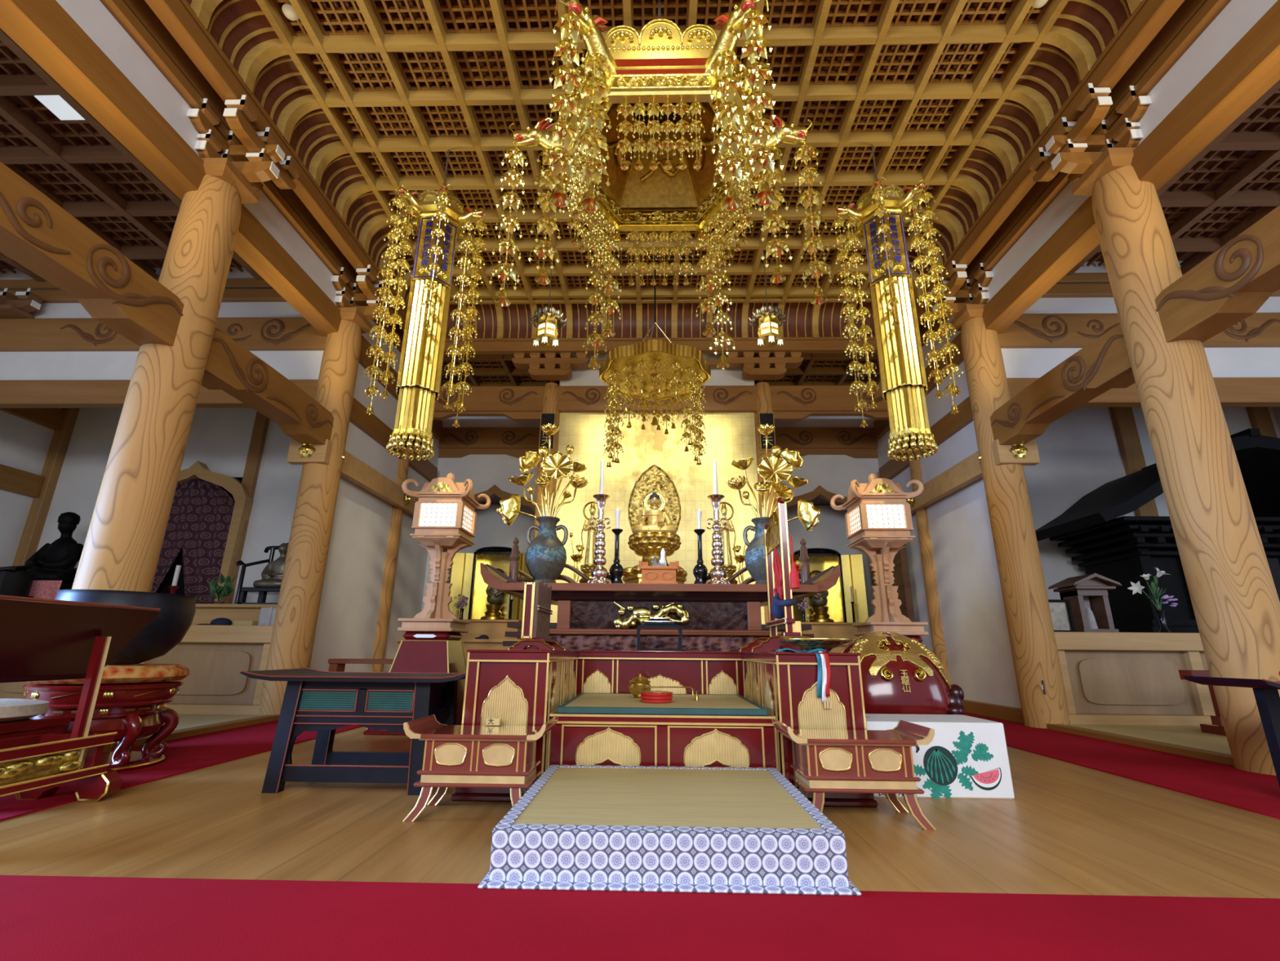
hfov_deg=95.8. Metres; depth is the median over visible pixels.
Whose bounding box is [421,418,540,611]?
wall
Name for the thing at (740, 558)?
lotus
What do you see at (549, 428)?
lotus
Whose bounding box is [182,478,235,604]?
drape
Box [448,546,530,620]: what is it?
shrine
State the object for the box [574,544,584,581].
lotus
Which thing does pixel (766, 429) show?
lotus
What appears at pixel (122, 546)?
pillar
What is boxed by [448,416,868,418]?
wall
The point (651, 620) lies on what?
box
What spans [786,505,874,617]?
wall niche
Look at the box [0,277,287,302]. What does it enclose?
trim
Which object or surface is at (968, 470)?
beam
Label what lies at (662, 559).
figurine
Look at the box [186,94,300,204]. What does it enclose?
bracket
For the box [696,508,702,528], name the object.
candle
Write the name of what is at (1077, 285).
trim
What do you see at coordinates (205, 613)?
shelf
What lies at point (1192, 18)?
ceiling beam
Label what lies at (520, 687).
panel cabinet
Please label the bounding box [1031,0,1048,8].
smoke detector
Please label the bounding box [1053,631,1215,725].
dais
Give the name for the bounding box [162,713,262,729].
floor
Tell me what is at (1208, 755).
trim
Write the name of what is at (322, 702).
table
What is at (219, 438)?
wall
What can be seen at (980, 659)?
wall
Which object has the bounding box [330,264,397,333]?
cluster
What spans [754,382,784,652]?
pillar
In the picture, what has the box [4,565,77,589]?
seat
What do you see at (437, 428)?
beam
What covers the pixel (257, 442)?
post
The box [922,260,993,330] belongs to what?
bracket
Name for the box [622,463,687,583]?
statue
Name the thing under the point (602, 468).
candle
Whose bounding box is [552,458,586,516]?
lotus
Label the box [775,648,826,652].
cloth
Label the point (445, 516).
lantern
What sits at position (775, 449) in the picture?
lotus
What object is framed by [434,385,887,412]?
beam
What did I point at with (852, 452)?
trim
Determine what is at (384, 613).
pillar
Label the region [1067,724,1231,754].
floor
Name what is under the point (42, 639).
book stand
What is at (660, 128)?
canopy
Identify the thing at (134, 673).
cushion
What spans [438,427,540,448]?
beam
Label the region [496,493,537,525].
lotus
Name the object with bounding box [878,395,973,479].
beam
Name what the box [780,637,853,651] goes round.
bowl
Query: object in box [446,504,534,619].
wall niche
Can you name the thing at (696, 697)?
rod
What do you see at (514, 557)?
railing
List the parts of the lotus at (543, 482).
stem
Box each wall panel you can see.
[0,266,324,380]
[56,0,336,305]
[559,353,754,386]
[986,0,1277,302]
[1000,260,1279,377]
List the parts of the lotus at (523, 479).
stem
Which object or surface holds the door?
in the wall at (980, 659)
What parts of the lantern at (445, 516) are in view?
pale plate, post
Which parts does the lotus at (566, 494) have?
stem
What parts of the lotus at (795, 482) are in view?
stem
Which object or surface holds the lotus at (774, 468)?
in the vase at (754, 556)
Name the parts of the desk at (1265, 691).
leg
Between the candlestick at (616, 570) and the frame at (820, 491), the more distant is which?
the frame at (820, 491)
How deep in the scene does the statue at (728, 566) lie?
5.15 m
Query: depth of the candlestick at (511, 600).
8.92 m
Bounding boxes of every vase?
[208,573,236,604]
[457,594,468,619]
[524,515,568,582]
[742,516,781,584]
[796,598,808,622]
[1127,567,1177,632]
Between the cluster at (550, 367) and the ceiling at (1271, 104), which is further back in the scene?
the cluster at (550, 367)
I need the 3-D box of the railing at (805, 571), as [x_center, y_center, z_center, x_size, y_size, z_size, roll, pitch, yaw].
[1.229,0.778,5.058,0.302,0.386,1.005,0,-16,1]
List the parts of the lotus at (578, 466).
stem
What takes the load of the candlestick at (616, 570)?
on the altar table at (592, 616)
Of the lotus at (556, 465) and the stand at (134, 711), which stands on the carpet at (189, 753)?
the stand at (134, 711)
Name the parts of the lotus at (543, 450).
stem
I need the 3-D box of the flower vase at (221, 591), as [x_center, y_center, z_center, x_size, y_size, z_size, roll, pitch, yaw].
[-5.079,1.448,6.986,0.245,0.665,0.184,0,-16,1]
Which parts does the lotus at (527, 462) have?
stem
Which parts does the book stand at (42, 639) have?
carved dragon panel, post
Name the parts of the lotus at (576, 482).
stem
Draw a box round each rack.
[652,562,665,565]
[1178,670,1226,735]
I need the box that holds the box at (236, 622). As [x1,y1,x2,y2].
[233,620,258,625]
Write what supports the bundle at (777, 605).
hanging from the frame at (775, 532)
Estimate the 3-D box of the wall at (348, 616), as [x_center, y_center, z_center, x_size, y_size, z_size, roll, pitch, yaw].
[-3.422,0.294,7.785,0.050,4.830,3.250,0,-16,1]
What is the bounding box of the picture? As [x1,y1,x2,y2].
[1048,599,1075,631]
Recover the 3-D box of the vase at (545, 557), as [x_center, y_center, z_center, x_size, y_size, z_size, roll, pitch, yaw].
[-0.776,0.592,4.796,0.340,0.563,0.340,-7,-18,23]
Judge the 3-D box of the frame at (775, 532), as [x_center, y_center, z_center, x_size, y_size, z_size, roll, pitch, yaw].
[0.763,0.537,3.234,0.390,0.812,0.500,0,-16,1]
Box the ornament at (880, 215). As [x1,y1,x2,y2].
[831,144,963,461]
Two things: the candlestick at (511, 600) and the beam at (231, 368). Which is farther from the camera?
the candlestick at (511, 600)
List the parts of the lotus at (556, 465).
stem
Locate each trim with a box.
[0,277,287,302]
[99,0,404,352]
[111,715,279,751]
[432,411,541,421]
[438,448,538,457]
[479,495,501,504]
[585,359,729,368]
[773,411,888,421]
[777,448,878,457]
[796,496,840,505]
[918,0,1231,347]
[1040,271,1279,297]
[1046,723,1234,765]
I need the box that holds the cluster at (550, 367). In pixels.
[511,352,588,380]
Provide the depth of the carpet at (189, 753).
3.58 m
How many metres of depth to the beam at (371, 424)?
7.42 m
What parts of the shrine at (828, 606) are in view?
door, door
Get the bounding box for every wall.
[0,408,61,567]
[35,407,302,604]
[309,319,442,671]
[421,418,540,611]
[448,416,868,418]
[773,418,879,499]
[873,316,1021,708]
[1022,406,1279,599]
[1271,406,1279,431]
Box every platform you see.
[477,764,861,895]
[546,673,778,770]
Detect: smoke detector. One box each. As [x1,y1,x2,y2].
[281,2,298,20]
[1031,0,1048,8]
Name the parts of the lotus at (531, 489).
stem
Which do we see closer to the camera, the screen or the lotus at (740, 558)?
the lotus at (740, 558)
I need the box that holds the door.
[890,543,915,622]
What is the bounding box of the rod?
[645,686,698,700]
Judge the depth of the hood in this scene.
7.28 m
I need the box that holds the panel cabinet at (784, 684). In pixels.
[741,651,878,807]
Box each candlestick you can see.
[508,595,513,619]
[586,493,611,582]
[608,528,623,582]
[693,528,707,583]
[706,493,730,583]
[849,586,855,622]
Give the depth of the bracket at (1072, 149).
4.53 m
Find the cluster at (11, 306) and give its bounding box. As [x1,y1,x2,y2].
[0,288,43,318]
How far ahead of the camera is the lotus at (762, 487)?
4.77 m
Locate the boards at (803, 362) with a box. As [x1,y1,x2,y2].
[441,360,879,381]
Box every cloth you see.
[28,580,62,599]
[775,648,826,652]
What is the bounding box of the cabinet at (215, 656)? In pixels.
[0,624,273,715]
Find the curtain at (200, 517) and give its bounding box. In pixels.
[151,478,235,604]
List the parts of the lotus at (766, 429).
stem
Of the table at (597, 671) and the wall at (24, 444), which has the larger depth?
the wall at (24, 444)
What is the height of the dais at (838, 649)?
1.065 m
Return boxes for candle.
[599,459,604,493]
[614,507,620,528]
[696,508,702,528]
[712,459,717,494]
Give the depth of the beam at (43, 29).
3.98 m
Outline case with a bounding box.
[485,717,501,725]
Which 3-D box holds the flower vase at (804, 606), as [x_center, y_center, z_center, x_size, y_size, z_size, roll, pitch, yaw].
[2.491,1.972,8.829,0.175,0.404,0.132,0,-16,1]
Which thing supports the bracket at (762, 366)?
on the pillar at (764, 405)
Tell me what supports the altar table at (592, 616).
on the floor at (1067, 828)
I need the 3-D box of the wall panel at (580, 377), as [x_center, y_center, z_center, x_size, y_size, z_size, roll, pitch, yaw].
[0.245,-1.611,8.517,2.840,0.600,0.040,0,-16,1]
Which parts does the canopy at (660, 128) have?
dragon arm, crown panel, dragon arm, carved panel, dragon arm, carved panel, carved panel, suspension chain, crown panel, carved panel, carved panel, carved panel, dragon arm, crown panel, dragon arm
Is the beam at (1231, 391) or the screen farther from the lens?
the screen
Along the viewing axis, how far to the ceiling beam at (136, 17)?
4.46 m
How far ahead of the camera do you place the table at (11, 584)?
6.38 m
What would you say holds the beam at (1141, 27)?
attached to the ceiling at (373, 97)
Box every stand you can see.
[0,595,160,801]
[22,680,183,772]
[168,564,181,594]
[507,638,565,649]
[636,624,682,651]
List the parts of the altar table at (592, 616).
corner post, tapered moulding, carved panel, plinth moulding, corner post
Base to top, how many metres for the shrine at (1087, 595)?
0.584 m
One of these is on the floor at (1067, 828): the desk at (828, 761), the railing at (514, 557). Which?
the desk at (828, 761)
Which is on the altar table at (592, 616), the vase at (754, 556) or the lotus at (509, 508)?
the vase at (754, 556)
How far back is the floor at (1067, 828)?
2.11 m
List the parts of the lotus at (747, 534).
stem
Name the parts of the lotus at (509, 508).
stem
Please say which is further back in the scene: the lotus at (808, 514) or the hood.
the hood
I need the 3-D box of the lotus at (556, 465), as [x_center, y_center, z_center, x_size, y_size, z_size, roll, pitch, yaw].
[-0.694,0.062,4.841,0.269,0.629,0.212,0,-16,1]
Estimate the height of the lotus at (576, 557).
0.329 m
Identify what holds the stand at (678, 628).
on the table at (597, 671)
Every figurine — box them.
[651,555,657,565]
[658,547,666,565]
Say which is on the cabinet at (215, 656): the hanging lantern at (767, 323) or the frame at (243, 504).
the frame at (243, 504)
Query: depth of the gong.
3.30 m
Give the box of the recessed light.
[34,94,84,119]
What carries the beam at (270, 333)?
attached to the pillar at (293, 634)
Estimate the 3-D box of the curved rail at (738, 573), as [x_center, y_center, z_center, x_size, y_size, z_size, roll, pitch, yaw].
[0.898,0.823,4.919,0.402,0.223,0.044,0,-16,1]
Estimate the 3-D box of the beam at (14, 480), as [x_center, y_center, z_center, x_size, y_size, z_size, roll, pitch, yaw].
[-8.418,-0.795,6.838,0.080,1.300,3.100,0,-16,1]
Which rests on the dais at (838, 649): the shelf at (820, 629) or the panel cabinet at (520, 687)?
the shelf at (820, 629)
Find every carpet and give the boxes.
[0,720,361,821]
[0,875,1279,960]
[964,712,1279,819]
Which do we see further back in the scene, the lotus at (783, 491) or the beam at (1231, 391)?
the beam at (1231, 391)
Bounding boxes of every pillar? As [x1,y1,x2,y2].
[71,174,241,751]
[258,319,361,715]
[370,447,410,671]
[530,382,559,577]
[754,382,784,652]
[907,452,950,682]
[960,316,1070,728]
[1091,164,1279,775]
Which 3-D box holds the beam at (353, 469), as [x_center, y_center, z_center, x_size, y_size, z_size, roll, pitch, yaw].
[-3.402,0.149,7.620,0.477,0.255,3.447,0,-16,1]
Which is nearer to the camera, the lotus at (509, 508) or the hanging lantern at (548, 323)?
the lotus at (509, 508)
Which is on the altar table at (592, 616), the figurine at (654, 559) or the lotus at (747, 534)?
the lotus at (747, 534)
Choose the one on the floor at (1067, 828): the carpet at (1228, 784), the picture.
the carpet at (1228, 784)
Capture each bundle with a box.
[257,606,276,625]
[770,592,796,618]
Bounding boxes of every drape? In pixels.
[151,478,193,592]
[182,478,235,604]
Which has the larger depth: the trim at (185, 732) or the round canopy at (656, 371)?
the round canopy at (656, 371)
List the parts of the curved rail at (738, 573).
rail, rail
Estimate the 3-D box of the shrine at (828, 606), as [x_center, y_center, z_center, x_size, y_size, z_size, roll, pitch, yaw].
[2.878,1.695,9.302,1.277,1.208,0.580,0,-16,1]
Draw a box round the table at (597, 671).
[568,649,756,697]
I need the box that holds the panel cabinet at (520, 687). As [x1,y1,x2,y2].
[450,649,578,802]
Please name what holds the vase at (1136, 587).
on the dais at (1109, 677)
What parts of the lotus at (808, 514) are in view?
stem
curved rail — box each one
[555,563,590,582]
[727,566,755,583]
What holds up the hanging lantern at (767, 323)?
hanging from the ceiling at (373, 97)
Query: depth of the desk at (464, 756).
2.34 m
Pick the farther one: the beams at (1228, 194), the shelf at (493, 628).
the shelf at (493, 628)
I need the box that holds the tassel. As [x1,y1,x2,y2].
[790,535,803,588]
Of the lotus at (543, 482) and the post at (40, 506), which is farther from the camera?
the post at (40, 506)
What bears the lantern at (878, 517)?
on the floor at (1067, 828)
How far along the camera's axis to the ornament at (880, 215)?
4.89 m
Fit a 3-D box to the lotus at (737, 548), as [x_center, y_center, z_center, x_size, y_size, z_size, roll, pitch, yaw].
[0.856,0.766,5.059,0.085,0.406,0.064,-6,-17,20]
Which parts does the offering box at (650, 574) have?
panel moulding, panel moulding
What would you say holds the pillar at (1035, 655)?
on the floor at (1067, 828)
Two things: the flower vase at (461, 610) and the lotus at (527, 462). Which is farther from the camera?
the flower vase at (461, 610)
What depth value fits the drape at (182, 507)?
7.90 m
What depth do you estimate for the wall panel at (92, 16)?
4.21 m
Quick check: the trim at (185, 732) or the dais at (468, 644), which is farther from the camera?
the dais at (468, 644)
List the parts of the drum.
dragon head handle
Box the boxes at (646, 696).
[640,690,672,702]
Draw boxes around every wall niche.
[156,477,242,595]
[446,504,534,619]
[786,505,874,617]
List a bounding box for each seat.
[0,715,71,738]
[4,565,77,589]
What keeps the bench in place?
on the carpet at (189, 753)
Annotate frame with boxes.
[177,460,253,604]
[474,484,535,511]
[739,497,830,652]
[783,485,876,599]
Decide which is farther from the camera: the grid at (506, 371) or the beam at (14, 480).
the grid at (506, 371)
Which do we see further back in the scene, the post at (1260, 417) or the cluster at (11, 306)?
the post at (1260, 417)
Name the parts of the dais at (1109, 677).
cloud panel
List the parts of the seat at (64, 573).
arm rail, seat, arm rail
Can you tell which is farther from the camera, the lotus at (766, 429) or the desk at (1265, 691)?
the lotus at (766, 429)
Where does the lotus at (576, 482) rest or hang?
in the vase at (545, 557)
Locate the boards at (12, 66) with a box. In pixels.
[0,45,242,268]
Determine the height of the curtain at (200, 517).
2.044 m
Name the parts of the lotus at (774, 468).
stem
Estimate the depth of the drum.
3.67 m
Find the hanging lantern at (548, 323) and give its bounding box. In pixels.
[529,260,567,348]
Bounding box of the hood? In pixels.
[57,511,80,524]
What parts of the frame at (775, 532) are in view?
post, post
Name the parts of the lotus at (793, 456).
stem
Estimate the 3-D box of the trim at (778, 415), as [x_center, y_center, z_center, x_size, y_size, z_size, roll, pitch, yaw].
[2.813,-0.914,8.243,1.850,0.110,0.100,0,-16,1]
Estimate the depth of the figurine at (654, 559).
4.65 m
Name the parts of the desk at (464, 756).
leg, leg, cloud plate, drawer frame, cloud plate, leg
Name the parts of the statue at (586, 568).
crown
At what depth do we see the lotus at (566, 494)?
4.97 m
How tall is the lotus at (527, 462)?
0.658 m
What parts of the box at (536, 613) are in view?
binding cord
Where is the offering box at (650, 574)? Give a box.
[638,560,679,583]
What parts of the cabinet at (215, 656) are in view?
cloud panel, cloud panel, frame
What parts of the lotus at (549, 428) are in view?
stem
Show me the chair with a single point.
(242, 592)
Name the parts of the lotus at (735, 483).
stem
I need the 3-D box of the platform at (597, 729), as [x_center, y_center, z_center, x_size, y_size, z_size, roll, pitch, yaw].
[0.114,1.338,3.166,1.059,0.520,1.026,0,-16,1]
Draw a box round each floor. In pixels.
[0,711,1279,898]
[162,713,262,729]
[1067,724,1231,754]
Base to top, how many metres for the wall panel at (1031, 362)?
1.560 m
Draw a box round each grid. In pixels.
[440,354,560,386]
[753,352,880,385]
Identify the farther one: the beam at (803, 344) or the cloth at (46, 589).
the beam at (803, 344)
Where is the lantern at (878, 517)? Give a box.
[830,473,928,646]
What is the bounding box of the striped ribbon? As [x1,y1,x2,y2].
[813,650,831,708]
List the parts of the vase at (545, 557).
handle, handle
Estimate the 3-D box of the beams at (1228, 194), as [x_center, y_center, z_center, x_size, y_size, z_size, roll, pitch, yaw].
[6.524,-3.430,3.101,5.200,0.160,7.300,0,-16,1]
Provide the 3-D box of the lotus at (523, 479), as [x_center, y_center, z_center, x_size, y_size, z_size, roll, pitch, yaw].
[-0.969,0.145,4.886,0.323,0.494,0.197,-5,-17,17]
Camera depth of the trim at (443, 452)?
9.62 m
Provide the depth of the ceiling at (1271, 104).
5.45 m
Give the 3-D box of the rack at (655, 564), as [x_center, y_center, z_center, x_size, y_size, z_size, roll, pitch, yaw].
[0.149,0.669,4.604,0.100,0.029,0.015,0,-16,1]
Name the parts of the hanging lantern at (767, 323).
chain, lit pane, white pane, plate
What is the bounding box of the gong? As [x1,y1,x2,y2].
[54,589,197,664]
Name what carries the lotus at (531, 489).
in the vase at (545, 557)
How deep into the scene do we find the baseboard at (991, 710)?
6.08 m
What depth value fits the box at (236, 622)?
5.90 m
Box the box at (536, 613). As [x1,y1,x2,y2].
[520,580,552,639]
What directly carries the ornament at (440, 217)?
hanging from the ceiling at (373, 97)
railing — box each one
[506,537,533,582]
[798,537,813,584]
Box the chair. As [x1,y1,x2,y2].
[234,542,288,604]
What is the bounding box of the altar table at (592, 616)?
[480,563,839,652]
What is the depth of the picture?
5.88 m
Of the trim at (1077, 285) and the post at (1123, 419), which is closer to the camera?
the trim at (1077, 285)
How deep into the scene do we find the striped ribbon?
2.68 m
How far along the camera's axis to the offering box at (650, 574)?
4.57 m
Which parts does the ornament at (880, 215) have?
dragon arm, dragon arm, crown panel, suspension chain, dragon arm, crown frame, text panel, crown panel, dragon arm, dragon arm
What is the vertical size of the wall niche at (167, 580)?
2.095 m
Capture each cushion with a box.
[0,698,48,722]
[26,663,189,684]
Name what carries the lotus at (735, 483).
in the vase at (754, 556)
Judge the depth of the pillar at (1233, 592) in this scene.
3.76 m
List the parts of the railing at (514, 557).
finial post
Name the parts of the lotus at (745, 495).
stem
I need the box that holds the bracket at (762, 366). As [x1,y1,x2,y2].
[725,351,803,380]
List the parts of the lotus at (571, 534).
stem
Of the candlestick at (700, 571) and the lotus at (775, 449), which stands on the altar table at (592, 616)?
the candlestick at (700, 571)
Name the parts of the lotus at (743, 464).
stem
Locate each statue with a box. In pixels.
[15,511,84,583]
[253,542,288,586]
[578,501,598,582]
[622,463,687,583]
[719,502,737,583]
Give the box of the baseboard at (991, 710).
[963,699,1024,724]
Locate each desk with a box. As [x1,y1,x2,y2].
[402,714,558,822]
[772,718,936,830]
[1182,675,1279,787]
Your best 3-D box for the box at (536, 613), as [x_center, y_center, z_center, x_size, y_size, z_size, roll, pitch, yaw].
[-0.578,0.745,3.317,0.086,0.318,0.453,0,-16,1]
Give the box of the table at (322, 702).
[240,667,466,795]
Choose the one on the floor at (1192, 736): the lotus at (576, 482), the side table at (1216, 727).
the side table at (1216, 727)
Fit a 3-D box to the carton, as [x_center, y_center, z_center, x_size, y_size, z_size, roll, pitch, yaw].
[1.423,1.388,2.925,0.661,0.351,0.384,0,-16,1]
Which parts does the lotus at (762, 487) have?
stem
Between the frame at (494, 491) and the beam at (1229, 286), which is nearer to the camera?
the beam at (1229, 286)
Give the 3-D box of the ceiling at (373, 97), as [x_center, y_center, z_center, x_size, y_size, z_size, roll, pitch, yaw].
[0.152,-3.477,4.378,6.764,0.617,8.442,0,-16,1]
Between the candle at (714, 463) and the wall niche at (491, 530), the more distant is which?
the wall niche at (491, 530)
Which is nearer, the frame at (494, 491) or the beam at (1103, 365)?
the beam at (1103, 365)
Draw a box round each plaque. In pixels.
[538,412,555,449]
[758,412,775,449]
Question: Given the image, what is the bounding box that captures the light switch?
[1040,680,1045,693]
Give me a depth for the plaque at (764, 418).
8.00 m
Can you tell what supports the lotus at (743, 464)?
in the vase at (754, 556)
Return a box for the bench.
[328,658,394,671]
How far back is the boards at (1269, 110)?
5.51 m
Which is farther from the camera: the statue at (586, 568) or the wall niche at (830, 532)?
the wall niche at (830, 532)
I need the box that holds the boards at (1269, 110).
[1087,93,1279,261]
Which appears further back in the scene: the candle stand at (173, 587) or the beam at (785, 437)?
the beam at (785, 437)
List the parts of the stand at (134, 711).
leg, leg, leg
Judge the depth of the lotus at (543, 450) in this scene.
4.96 m
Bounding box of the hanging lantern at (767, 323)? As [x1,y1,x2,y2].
[748,249,786,347]
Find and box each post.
[12,408,79,565]
[224,410,269,604]
[1109,406,1159,515]
[1245,406,1277,437]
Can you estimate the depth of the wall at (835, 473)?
9.43 m
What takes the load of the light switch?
attached to the pillar at (1035, 655)
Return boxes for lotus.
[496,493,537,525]
[508,471,542,515]
[519,449,545,515]
[526,484,543,515]
[534,475,551,515]
[537,445,547,508]
[540,451,573,515]
[541,422,559,515]
[551,444,573,516]
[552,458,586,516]
[552,490,571,515]
[554,474,588,516]
[568,532,574,580]
[570,553,583,582]
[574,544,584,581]
[726,475,758,517]
[731,456,760,516]
[732,545,742,582]
[733,554,744,583]
[742,490,758,515]
[742,533,747,581]
[753,481,771,516]
[756,423,775,516]
[756,453,792,516]
[767,444,781,513]
[768,448,803,516]
[768,481,791,515]
[773,475,808,511]
[786,498,820,531]
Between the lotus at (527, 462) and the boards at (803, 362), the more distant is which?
the boards at (803, 362)
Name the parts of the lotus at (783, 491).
stem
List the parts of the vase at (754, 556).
handle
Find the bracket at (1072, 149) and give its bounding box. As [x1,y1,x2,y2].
[1028,83,1151,195]
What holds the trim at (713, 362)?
attached to the wall panel at (580, 377)
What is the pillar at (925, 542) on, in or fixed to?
on the floor at (1067, 828)
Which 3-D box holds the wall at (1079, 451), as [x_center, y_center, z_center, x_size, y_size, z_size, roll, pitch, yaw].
[6.583,0.808,7.692,5.280,4.200,0.060,0,-16,1]
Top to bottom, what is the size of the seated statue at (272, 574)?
0.548 m
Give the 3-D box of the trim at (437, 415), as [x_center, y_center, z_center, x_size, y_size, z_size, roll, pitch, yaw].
[-2.335,-0.923,8.364,1.850,0.110,0.100,0,-16,1]
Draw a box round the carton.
[865,713,1014,799]
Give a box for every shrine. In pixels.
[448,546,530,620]
[789,547,868,622]
[1035,427,1279,632]
[1048,573,1121,631]
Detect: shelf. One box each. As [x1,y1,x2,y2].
[191,603,277,625]
[460,619,522,639]
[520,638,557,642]
[800,622,862,642]
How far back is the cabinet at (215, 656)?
5.64 m
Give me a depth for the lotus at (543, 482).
4.83 m
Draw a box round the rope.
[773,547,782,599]
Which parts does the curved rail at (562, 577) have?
rail, rail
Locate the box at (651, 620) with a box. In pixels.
[644,617,675,625]
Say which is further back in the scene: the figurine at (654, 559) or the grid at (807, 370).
the grid at (807, 370)
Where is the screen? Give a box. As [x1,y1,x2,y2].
[550,412,764,624]
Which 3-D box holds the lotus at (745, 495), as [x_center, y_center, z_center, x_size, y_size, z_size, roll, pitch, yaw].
[0.954,0.247,4.901,0.165,0.336,0.059,-5,-17,17]
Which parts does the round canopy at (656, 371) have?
chain, rod, chain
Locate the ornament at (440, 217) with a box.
[362,149,488,460]
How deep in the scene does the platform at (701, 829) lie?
1.68 m
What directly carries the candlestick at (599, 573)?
on the altar table at (592, 616)
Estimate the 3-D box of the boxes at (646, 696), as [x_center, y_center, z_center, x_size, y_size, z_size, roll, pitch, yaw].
[0.088,1.159,3.098,0.176,0.050,0.176,0,-16,1]
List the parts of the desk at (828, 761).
leg, leg, cloud plate, drawer frame, cloud plate, leg, leg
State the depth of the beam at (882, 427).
7.46 m
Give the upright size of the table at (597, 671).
0.648 m
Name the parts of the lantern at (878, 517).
post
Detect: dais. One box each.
[396,638,519,663]
[830,642,849,653]
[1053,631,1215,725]
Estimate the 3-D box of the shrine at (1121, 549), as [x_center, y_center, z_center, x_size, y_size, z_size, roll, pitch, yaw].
[6.752,0.692,6.774,3.720,2.194,1.520,0,-16,1]
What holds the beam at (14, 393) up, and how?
attached to the wall at (24, 444)
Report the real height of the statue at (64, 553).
0.927 m
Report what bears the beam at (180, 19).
attached to the ceiling at (373, 97)
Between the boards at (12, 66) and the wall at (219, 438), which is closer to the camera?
the boards at (12, 66)
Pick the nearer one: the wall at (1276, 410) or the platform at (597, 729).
the platform at (597, 729)
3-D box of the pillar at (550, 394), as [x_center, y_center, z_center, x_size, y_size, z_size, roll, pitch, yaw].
[-1.305,0.702,7.852,0.270,4.360,0.270,0,-16,1]
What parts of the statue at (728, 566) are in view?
crown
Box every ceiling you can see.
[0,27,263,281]
[0,40,243,273]
[186,0,1142,338]
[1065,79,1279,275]
[1086,88,1279,266]
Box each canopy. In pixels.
[488,0,832,368]
[599,254,711,466]
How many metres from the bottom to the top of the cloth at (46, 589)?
0.290 m
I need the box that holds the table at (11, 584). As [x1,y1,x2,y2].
[0,565,35,597]
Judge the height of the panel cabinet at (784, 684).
0.648 m
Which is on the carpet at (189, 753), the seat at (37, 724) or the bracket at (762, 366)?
the seat at (37, 724)
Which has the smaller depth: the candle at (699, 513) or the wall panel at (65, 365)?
the candle at (699, 513)
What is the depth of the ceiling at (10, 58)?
5.51 m
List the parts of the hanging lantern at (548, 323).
white pane, plate, lit pane, chain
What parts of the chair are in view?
seat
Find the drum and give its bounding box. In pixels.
[840,631,964,715]
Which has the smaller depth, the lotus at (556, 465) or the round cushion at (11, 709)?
the round cushion at (11, 709)
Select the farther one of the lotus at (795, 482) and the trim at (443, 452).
the trim at (443, 452)
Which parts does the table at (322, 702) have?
leg, leg, slatted panel, frame, slatted panel, leg, leg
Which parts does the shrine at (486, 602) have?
door, door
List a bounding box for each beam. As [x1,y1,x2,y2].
[0,0,341,336]
[0,161,183,346]
[0,316,326,351]
[0,379,318,408]
[0,408,66,497]
[144,0,407,331]
[200,329,333,444]
[286,439,418,515]
[349,397,437,481]
[359,334,442,439]
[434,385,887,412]
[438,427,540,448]
[444,336,877,354]
[774,427,877,448]
[873,332,963,439]
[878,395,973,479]
[906,439,1040,514]
[915,0,1184,325]
[982,0,1279,333]
[990,326,1135,444]
[997,312,1279,348]
[1006,377,1279,406]
[1154,204,1279,342]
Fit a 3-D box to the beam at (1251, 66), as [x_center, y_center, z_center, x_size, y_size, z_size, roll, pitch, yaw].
[3.803,-2.843,2.731,0.220,0.280,7.800,0,-16,1]
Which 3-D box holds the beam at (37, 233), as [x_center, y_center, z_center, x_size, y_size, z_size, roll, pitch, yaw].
[-3.483,-1.562,2.770,0.255,0.380,3.080,0,-16,1]
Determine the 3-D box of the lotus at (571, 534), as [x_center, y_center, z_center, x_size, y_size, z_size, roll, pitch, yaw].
[-0.604,0.715,5.121,0.064,0.513,0.036,0,-16,1]
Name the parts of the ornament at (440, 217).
dragon arm, dragon arm, crown panel, text panel, crown frame, dragon arm, suspension chain, crown panel, dragon arm, dragon arm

